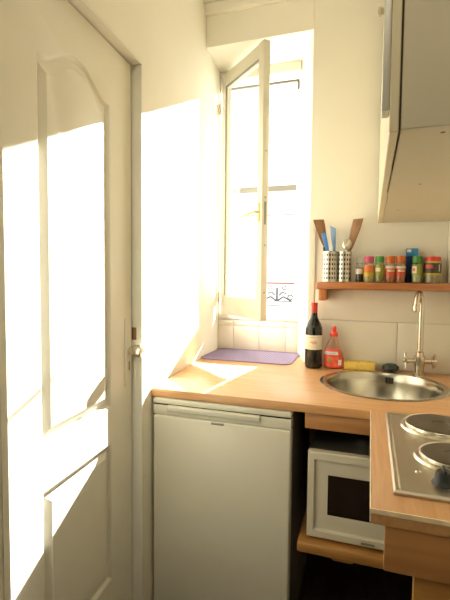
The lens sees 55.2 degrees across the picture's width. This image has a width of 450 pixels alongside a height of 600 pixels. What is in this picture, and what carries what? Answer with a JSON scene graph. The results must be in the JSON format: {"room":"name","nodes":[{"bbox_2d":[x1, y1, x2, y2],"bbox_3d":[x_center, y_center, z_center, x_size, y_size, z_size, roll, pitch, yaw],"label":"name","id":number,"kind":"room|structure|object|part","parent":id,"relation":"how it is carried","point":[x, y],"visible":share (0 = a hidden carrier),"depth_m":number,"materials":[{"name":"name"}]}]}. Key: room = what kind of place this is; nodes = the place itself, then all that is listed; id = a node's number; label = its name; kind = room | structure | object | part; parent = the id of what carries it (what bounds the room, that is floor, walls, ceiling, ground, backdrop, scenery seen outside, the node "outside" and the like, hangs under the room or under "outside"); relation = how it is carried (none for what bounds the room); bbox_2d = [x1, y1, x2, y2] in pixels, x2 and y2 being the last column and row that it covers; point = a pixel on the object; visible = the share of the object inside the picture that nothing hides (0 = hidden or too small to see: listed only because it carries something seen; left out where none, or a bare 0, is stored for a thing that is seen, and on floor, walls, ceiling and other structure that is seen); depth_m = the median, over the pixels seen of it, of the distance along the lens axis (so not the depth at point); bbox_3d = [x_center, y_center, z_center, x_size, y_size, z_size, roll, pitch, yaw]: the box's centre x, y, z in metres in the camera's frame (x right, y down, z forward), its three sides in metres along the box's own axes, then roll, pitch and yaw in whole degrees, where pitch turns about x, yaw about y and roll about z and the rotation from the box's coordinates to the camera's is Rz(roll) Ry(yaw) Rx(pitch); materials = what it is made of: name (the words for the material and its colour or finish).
{"room":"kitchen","nodes":[
{"label":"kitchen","id":0,"kind":"room"},
{"bbox_2d":[0,0,219,599],"bbox_3d":[-0.748,-0.027,0.141,0.200,2.665,5.100,1,3,14],"label":"wall","id":1,"kind":"structure","parent":0,"point":[181,78],"depth_m":1.76,"materials":[{"name":"beige paint"}]},
{"bbox_2d":[0,0,144,599],"bbox_3d":[-0.413,0.227,1.213,0.118,2.045,0.669,1,3,14],"label":"door","id":2,"kind":"structure","parent":1,"relation":"in","point":[72,350],"depth_m":1.16,"materials":[{"name":"white paint"}]},
{"bbox_3d":[-0.337,0.180,1.480,0.004,0.235,0.030,1,3,14],"label":"handle plate","id":3,"kind":"part","parent":2,"relation":"part of","materials":[{"name":"white paint"}]},
{"bbox_3d":[-0.321,0.118,1.517,0.018,0.044,0.001,1,3,14],"label":"strike plate","id":4,"kind":"part","parent":2,"relation":"part of","materials":[{"name":"brown metal"}]},
{"bbox_3d":[-0.307,0.176,1.489,0.053,0.046,0.046,2,3,19],"label":"knob","id":5,"kind":"part","parent":2,"relation":"part of","materials":[{"name":"silver metal"}]},
{"bbox_2d":[204,0,220,3],"bbox_3d":[0.562,-1.354,-0.326,4.000,0.060,5.080,2,3,19],"label":"ceiling","id":6,"kind":"structure","parent":0,"point":[205,1],"depth_m":2.11,"materials":[{"name":"paint"}]},
{"bbox_2d":[206,0,449,447],"bbox_3d":[0.609,-0.129,2.185,1.452,2.665,0.384,2,3,19],"label":"wall","id":7,"kind":"structure","parent":0,"point":[338,44],"depth_m":1.99,"materials":[{"name":"beige paint"}]},
{"bbox_2d":[205,0,288,15],"bbox_3d":[0.461,-1.425,1.952,1.176,0.053,0.030,2,3,19],"label":"trim","id":8,"kind":"structure","parent":7,"relation":"attached to","point":[223,6],"depth_m":2.08,"materials":[{"name":"paint"}]},
{"bbox_2d":[218,316,297,321],"bbox_3d":[0.205,0.102,2.479,0.487,0.018,0.149,2,3,19],"label":"sill","id":9,"kind":"structure","parent":7,"relation":"attached to","point":[219,317],"depth_m":2.39,"materials":[{"name":"paint"}]},
{"bbox_2d":[218,39,301,320],"bbox_3d":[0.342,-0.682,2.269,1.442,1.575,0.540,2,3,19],"label":"window","id":10,"kind":"structure","parent":7,"relation":"in","point":[254,70],"depth_m":2.28,"materials":[{"name":"paint"}]},
{"bbox_3d":[0.126,-0.427,2.102,0.098,0.090,0.034,3,4,42],"label":"handle","id":11,"kind":"part","parent":10,"relation":"part of","materials":[{"name":"gold metal"}]},
{"bbox_3d":[0.193,-0.375,2.076,0.011,0.688,0.003,-1,4,-28],"label":"lock plate","id":12,"kind":"part","parent":10,"relation":"part of","materials":[{"name":"white wood"}]},
{"bbox_2d":[152,348,449,419],"bbox_3d":[0.374,0.334,1.872,1.194,0.030,0.922,2,3,19],"label":"countertop","id":13,"kind":"structure","parent":7,"relation":"attached to","point":[296,387],"depth_m":1.59,"materials":[{"name":"brown wood"}]},
{"bbox_2d":[201,348,298,364],"bbox_3d":[0.140,0.292,2.256,0.464,0.006,0.324,2,3,19],"label":"mat","id":14,"kind":"object","parent":13,"relation":"on","point":[225,354],"visible":0.98,"depth_m":2.23,"materials":[{"name":"purple plastic"}]},
{"bbox_2d":[305,302,322,368],"bbox_3d":[0.411,0.161,1.990,0.080,0.301,0.079,2,3,19],"label":"wine bottle","id":15,"kind":"object","parent":13,"relation":"on","point":[313,330],"visible":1,"depth_m":1.96,"materials":[{"name":"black glass"}]},
{"bbox_2d":[324,326,342,367],"bbox_3d":[0.501,0.216,1.979,0.091,0.194,0.051,2,3,19],"label":"soap bottle","id":16,"kind":"object","parent":13,"relation":"on","point":[333,358],"visible":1,"depth_m":1.96,"materials":[{"name":"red plastic"}]},
{"bbox_2d":[305,413,369,435],"bbox_3d":[0.534,0.408,1.357,0.556,0.054,0.020,2,3,19],"label":"rail","id":17,"kind":"object","parent":13,"relation":"attached to","point":[313,421],"visible":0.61,"depth_m":1.40,"materials":[{"name":"brown wood"}]},
{"bbox_2d":[344,360,374,370],"bbox_3d":[0.612,0.298,1.961,0.137,0.035,0.060,2,3,19],"label":"sponge","id":18,"kind":"object","parent":13,"relation":"on","point":[348,364],"visible":1,"depth_m":1.94,"materials":[{"name":"yellow"}]},
{"bbox_2d":[320,370,449,401],"bbox_3d":[0.620,0.407,1.698,0.482,0.158,0.482,2,3,19],"label":"sink","id":19,"kind":"object","parent":13,"relation":"in","point":[376,385],"visible":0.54,"depth_m":1.86,"materials":[{"name":"metal"}]},
{"bbox_2d":[382,363,398,371],"bbox_3d":[0.739,0.301,1.924,0.074,0.038,0.051,2,3,19],"label":"pad","id":20,"kind":"object","parent":13,"relation":"on","point":[391,367],"visible":1,"depth_m":1.91,"materials":[{"name":"black"}]},
{"bbox_2d":[402,291,436,376],"bbox_3d":[0.831,0.143,1.820,0.137,0.366,0.130,2,3,19],"label":"mixer tap","id":21,"kind":"object","parent":13,"relation":"on","point":[419,360],"visible":1,"depth_m":1.83,"materials":[{"name":"silver metal"}]},
{"bbox_3d":[0.797,0.262,1.861,0.053,0.066,0.066,2,3,19],"label":"handle","id":22,"kind":"part","parent":21,"relation":"part of","materials":[{"name":"silver metal"}]},
{"bbox_3d":[0.815,0.094,1.811,0.024,0.266,0.106,3,4,38],"label":"spout","id":23,"kind":"part","parent":21,"relation":"part of","materials":[{"name":"silver metal"}]},
{"bbox_3d":[0.880,0.264,1.844,0.053,0.066,0.066,2,3,19],"label":"handle","id":24,"kind":"part","parent":21,"relation":"part of","materials":[{"name":"silver metal"}]},
{"bbox_2d":[307,221,315,322],"bbox_3d":[0.411,-0.034,2.051,0.033,0.684,0.012,2,3,19],"label":"trim","id":25,"kind":"structure","parent":7,"relation":"attached to","point":[312,230],"depth_m":2.04,"materials":[{"name":"white paint"}]},
{"bbox_2d":[315,289,449,373],"bbox_3d":[0.717,0.136,1.958,0.612,0.361,0.008,2,3,19],"label":"tiles","id":26,"kind":"structure","parent":7,"relation":"attached to","point":[377,326],"depth_m":1.95,"materials":[{"name":"tile"}]},
{"bbox_2d":[317,282,449,300],"bbox_3d":[0.686,-0.035,1.900,0.540,0.084,0.121,2,3,19],"label":"spice shelf","id":27,"kind":"object","parent":7,"relation":"attached to","point":[323,287],"visible":1,"depth_m":1.85,"materials":[{"name":"red wood"}]},
{"bbox_2d":[322,251,351,281],"bbox_3d":[0.509,-0.153,1.956,0.129,0.136,0.065,1,3,10],"label":"utensil holder","id":28,"kind":"object","parent":27,"relation":"on","point":[331,271],"visible":0.99,"depth_m":1.93,"materials":[{"name":"metal"}]},
{"bbox_2d":[313,219,325,246],"bbox_3d":[0.454,-0.236,1.980,0.099,0.270,0.020,2,3,22],"label":"wooden spatula","id":29,"kind":"object","parent":28,"relation":"in","point":[320,227],"visible":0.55,"depth_m":1.98,"materials":[{"name":"brown wood"}]},
{"bbox_2d":[321,233,328,250],"bbox_3d":[0.465,-0.201,1.946,0.061,0.204,0.010,1,3,10],"label":"spatula","id":30,"kind":"object","parent":28,"relation":"in","point":[324,236],"visible":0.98,"depth_m":1.94,"materials":[{"name":"blue plastic"}]},
{"bbox_2d":[322,251,336,280],"bbox_3d":[0.477,-0.153,1.962,0.065,0.136,0.065,2,3,19],"label":"cup","id":31,"kind":"object","parent":28,"relation":"on","point":[329,269],"depth_m":1.94,"materials":[{"name":"silver metal"}]},
{"bbox_2d":[330,226,335,250],"bbox_3d":[0.499,-0.221,1.976,0.018,0.240,0.035,-3,4,-44],"label":"spatula","id":32,"kind":"object","parent":28,"relation":"in","point":[332,229],"visible":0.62,"depth_m":1.97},
{"bbox_2d":[337,251,351,281],"bbox_3d":[0.541,-0.152,1.951,0.065,0.136,0.065,2,3,19],"label":"cup","id":33,"kind":"object","parent":28,"relation":"on","point":[344,258],"depth_m":1.92,"materials":[{"name":"silver metal"}]},
{"bbox_2d":[342,239,351,250],"bbox_3d":[0.543,-0.186,1.923,0.040,0.176,0.021,3,4,32],"label":"metal spoon","id":34,"kind":"object","parent":28,"relation":"in","point":[346,244],"visible":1,"depth_m":1.91,"materials":[{"name":"metal"}]},
{"bbox_2d":[347,218,362,250],"bbox_3d":[0.572,-0.232,1.946,0.097,0.268,0.019,2,3,19],"label":"wooden spatula","id":35,"kind":"object","parent":28,"relation":"in","point":[356,224],"visible":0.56,"depth_m":1.93,"materials":[{"name":"brown wood"}]},
{"bbox_2d":[355,268,363,281],"bbox_3d":[0.602,-0.134,1.924,0.035,0.108,0.035,2,3,19],"label":"spice jar","id":36,"kind":"object","parent":27,"relation":"on","point":[359,272],"visible":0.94,"depth_m":1.91,"materials":[{"name":"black glass"}]},
{"bbox_2d":[363,256,373,281],"bbox_3d":[0.633,-0.135,1.892,0.045,0.114,0.044,2,3,19],"label":"spice jar","id":37,"kind":"object","parent":27,"relation":"on","point":[368,274],"visible":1,"depth_m":1.88,"materials":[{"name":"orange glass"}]},
{"bbox_3d":[0.634,-0.178,1.890,0.040,0.028,0.040,2,3,19],"label":"lid","id":38,"kind":"part","parent":37,"relation":"part of","materials":[{"name":"pink plastic"}]},
{"bbox_2d":[374,256,384,281],"bbox_3d":[0.675,-0.134,1.878,0.041,0.114,0.041,2,3,19],"label":"spice jar","id":39,"kind":"object","parent":27,"relation":"on","point":[379,269],"visible":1,"depth_m":1.86,"materials":[{"name":"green glass"}]},
{"bbox_3d":[0.675,-0.177,1.876,0.037,0.028,0.037,2,3,19],"label":"lid","id":40,"kind":"part","parent":39,"relation":"part of","materials":[{"name":"green plastic"}]},
{"bbox_2d":[385,256,395,281],"bbox_3d":[0.716,-0.132,1.864,0.043,0.114,0.043,2,3,19],"label":"spice jar","id":41,"kind":"object","parent":27,"relation":"on","point":[389,270],"visible":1,"depth_m":1.85,"materials":[{"name":"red glass"}]},
{"bbox_3d":[0.717,-0.175,1.862,0.039,0.030,0.039,2,3,19],"label":"lid","id":42,"kind":"part","parent":41,"relation":"part of","materials":[{"name":"orange plastic"}]},
{"bbox_2d":[395,256,405,281],"bbox_3d":[0.755,-0.131,1.851,0.042,0.114,0.042,2,3,19],"label":"spice jar","id":43,"kind":"object","parent":27,"relation":"on","point":[400,272],"visible":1,"depth_m":1.84,"materials":[{"name":"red glass"}]},
{"bbox_3d":[0.756,-0.173,1.849,0.038,0.030,0.038,2,3,19],"label":"lid","id":44,"kind":"part","parent":43,"relation":"part of","materials":[{"name":"orange plastic"}]},
{"bbox_2d":[405,248,417,282],"bbox_3d":[0.819,-0.150,1.887,0.048,0.150,0.034,2,3,19],"label":"box","id":45,"kind":"object","parent":27,"relation":"on","point":[410,252],"visible":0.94,"depth_m":1.88,"materials":[{"name":"blue cardboard"}]},
{"bbox_2d":[411,256,422,282],"bbox_3d":[0.818,-0.129,1.830,0.043,0.114,0.043,2,3,19],"label":"spice jar","id":46,"kind":"object","parent":27,"relation":"on","point":[417,269],"visible":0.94,"depth_m":1.81,"materials":[{"name":"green glass"}]},
{"bbox_3d":[0.818,-0.172,1.828,0.039,0.028,0.039,2,3,19],"label":"lid","id":47,"kind":"part","parent":46,"relation":"part of","materials":[{"name":"green plastic"}]},
{"bbox_2d":[423,256,441,282],"bbox_3d":[0.879,-0.127,1.822,0.071,0.112,0.070,2,3,19],"label":"spice jar","id":48,"kind":"object","parent":27,"relation":"on","point":[432,266],"visible":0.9,"depth_m":1.79,"materials":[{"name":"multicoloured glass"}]},
{"bbox_3d":[0.879,-0.171,1.820,0.064,0.024,0.064,2,3,19],"label":"lid","id":49,"kind":"part","parent":48,"relation":"part of","materials":[{"name":"red plastic"}]},
{"bbox_2d":[447,221,449,282],"bbox_3d":[0.985,-0.722,1.803,0.050,1.302,0.044,2,3,19],"label":"trim","id":50,"kind":"structure","parent":7,"relation":"attached to","point":[448,258],"depth_m":1.83,"materials":[{"name":"white paint"}]},
{"bbox_2d":[298,553,412,599],"bbox_3d":[0.536,1.367,-0.173,4.000,0.060,5.080,2,3,19],"label":"floor","id":51,"kind":"structure","parent":0,"point":[324,578],"depth_m":1.86,"materials":[{"name":"black"}]},
{"bbox_2d":[153,396,309,599],"bbox_3d":[0.052,0.789,1.781,0.518,0.867,0.516,2,3,19],"label":"fridge","id":52,"kind":"object","parent":51,"relation":"on","point":[230,481],"visible":0.91,"depth_m":1.54,"materials":[{"name":"metal"}]},
{"bbox_3d":[-0.046,0.404,1.531,0.355,0.024,0.018,2,3,19],"label":"handle","id":53,"kind":"part","parent":52,"relation":"part of","materials":[{"name":"plastic"}]},
{"bbox_2d":[412,577,449,599],"bbox_3d":[0.474,0.848,0.773,0.271,0.870,0.018,2,3,19],"label":"panel","id":54,"kind":"object","parent":51,"relation":"on","point":[422,589],"visible":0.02,"depth_m":0.78,"materials":[{"name":"brown wood"}]},
{"bbox_2d":[370,411,449,537],"bbox_3d":[0.527,0.384,1.014,0.352,0.030,0.606,2,3,19],"label":"countertop","id":55,"kind":"structure","parent":54,"relation":"on","point":[388,509],"depth_m":0.80,"materials":[{"name":"brown wood"}]},
{"bbox_2d":[383,526,449,583],"bbox_3d":[0.447,0.457,0.743,0.324,0.087,0.018,2,3,19],"label":"panel","id":56,"kind":"object","parent":55,"relation":"attached to","point":[426,556],"visible":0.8,"depth_m":0.77,"materials":[{"name":"brown wood"}]},
{"bbox_2d":[385,412,449,503],"bbox_3d":[0.546,0.349,1.029,0.290,0.038,0.518,2,3,19],"label":"cooktop","id":57,"kind":"object","parent":55,"relation":"in","point":[419,444],"visible":1,"depth_m":0.98,"materials":[{"name":"metal"}]},
{"bbox_3d":[0.440,0.353,0.863,0.047,0.031,0.047,2,3,19],"label":"knob","id":58,"kind":"part","parent":57,"relation":"part of","materials":[{"name":"black plastic"}]},
{"bbox_3d":[0.870,-0.064,1.065,0.238,2.665,1.580,2,3,19],"label":"wall","id":59,"kind":"structure","parent":0,"visible":0},
{"bbox_2d":[297,508,383,568],"bbox_3d":[0.588,0.820,1.575,0.572,0.038,0.485,2,3,19],"label":"shelf","id":60,"kind":"object","parent":59,"relation":"attached to","point":[361,555],"visible":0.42,"depth_m":1.40,"materials":[{"name":"brown wood"}]},
{"bbox_2d":[331,558,352,563],"bbox_3d":[0.446,0.846,1.593,0.070,0.018,0.385,2,3,19],"label":"batten","id":61,"kind":"object","parent":60,"relation":"attached to","point":[331,558],"visible":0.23,"depth_m":1.41,"materials":[{"name":"brown wood"}]},
{"bbox_2d":[306,429,383,550],"bbox_3d":[0.562,0.650,1.536,0.483,0.304,0.399,2,3,19],"label":"microwave","id":62,"kind":"object","parent":60,"relation":"on","point":[338,484],"visible":0.38,"depth_m":1.42,"materials":[{"name":"plastic"}]},
{"bbox_2d":[378,0,449,222],"bbox_3d":[0.626,-0.748,1.228,0.362,0.893,1.268,2,3,19],"label":"upper cabinet","id":63,"kind":"object","parent":59,"relation":"attached to","point":[414,162],"visible":1,"depth_m":0.70,"materials":[{"name":"laminate"}]},
{"bbox_3d":[0.262,-0.484,0.721,0.011,0.016,0.016,2,3,19],"label":"knob","id":64,"kind":"part","parent":63,"relation":"part of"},
{"bbox_3d":[0.571,-0.766,1.530,0.018,0.891,0.730,2,3,19],"label":"door","id":65,"kind":"part","parent":63,"relation":"part of","materials":[{"name":"white wood"}]},
{"bbox_3d":[0.365,-0.733,0.929,0.014,0.893,0.534,2,3,19],"label":"door","id":66,"kind":"part","parent":63,"relation":"part of","materials":[{"name":"white wood"}]},
{"bbox_3d":[0.187,0.646,2.511,0.486,1.072,0.115,2,3,19],"label":"wall window","id":67,"kind":"structure","parent":0,"visible":0},
{"bbox_2d":[218,319,297,352],"bbox_3d":[0.178,0.201,2.425,0.462,0.169,0.008,2,3,19],"label":"tiles","id":68,"kind":"structure","parent":67,"relation":"attached to","point":[233,334],"depth_m":2.42,"materials":[{"name":"tile"}]},
{"label":"outside","id":69,"kind":"structure","parent":0,"visible":0},
{"bbox_2d":[229,82,297,314],"bbox_3d":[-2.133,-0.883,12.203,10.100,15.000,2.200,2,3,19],"label":"building","id":70,"kind":"structure","parent":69,"point":[283,116],"depth_m":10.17,"materials":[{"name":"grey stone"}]},
{"bbox_2d":[237,217,256,297],"bbox_3d":[0.615,-0.875,10.367,0.680,2.240,0.010,2,3,19],"label":"window pane","id":71,"kind":"object","parent":70,"relation":"hanging from","point":[246,226],"depth_m":10.38,"materials":[{"name":"clear glass"}]},
{"bbox_2d":[267,282,294,306],"bbox_3d":[1.246,-0.109,9.986,0.864,0.605,0.048,2,3,19],"label":"balcony railing","id":72,"kind":"object","parent":70,"relation":"on","point":[276,283],"visible":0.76,"depth_m":9.97,"materials":[{"name":"metal"}]},
{"bbox_2d":[267,215,294,307],"bbox_3d":[1.296,-0.856,10.136,0.680,2.240,0.010,2,3,19],"label":"window pane","id":73,"kind":"object","parent":70,"relation":"hanging from","point":[281,228],"depth_m":10.11,"materials":[{"name":"glass"}]}
]}

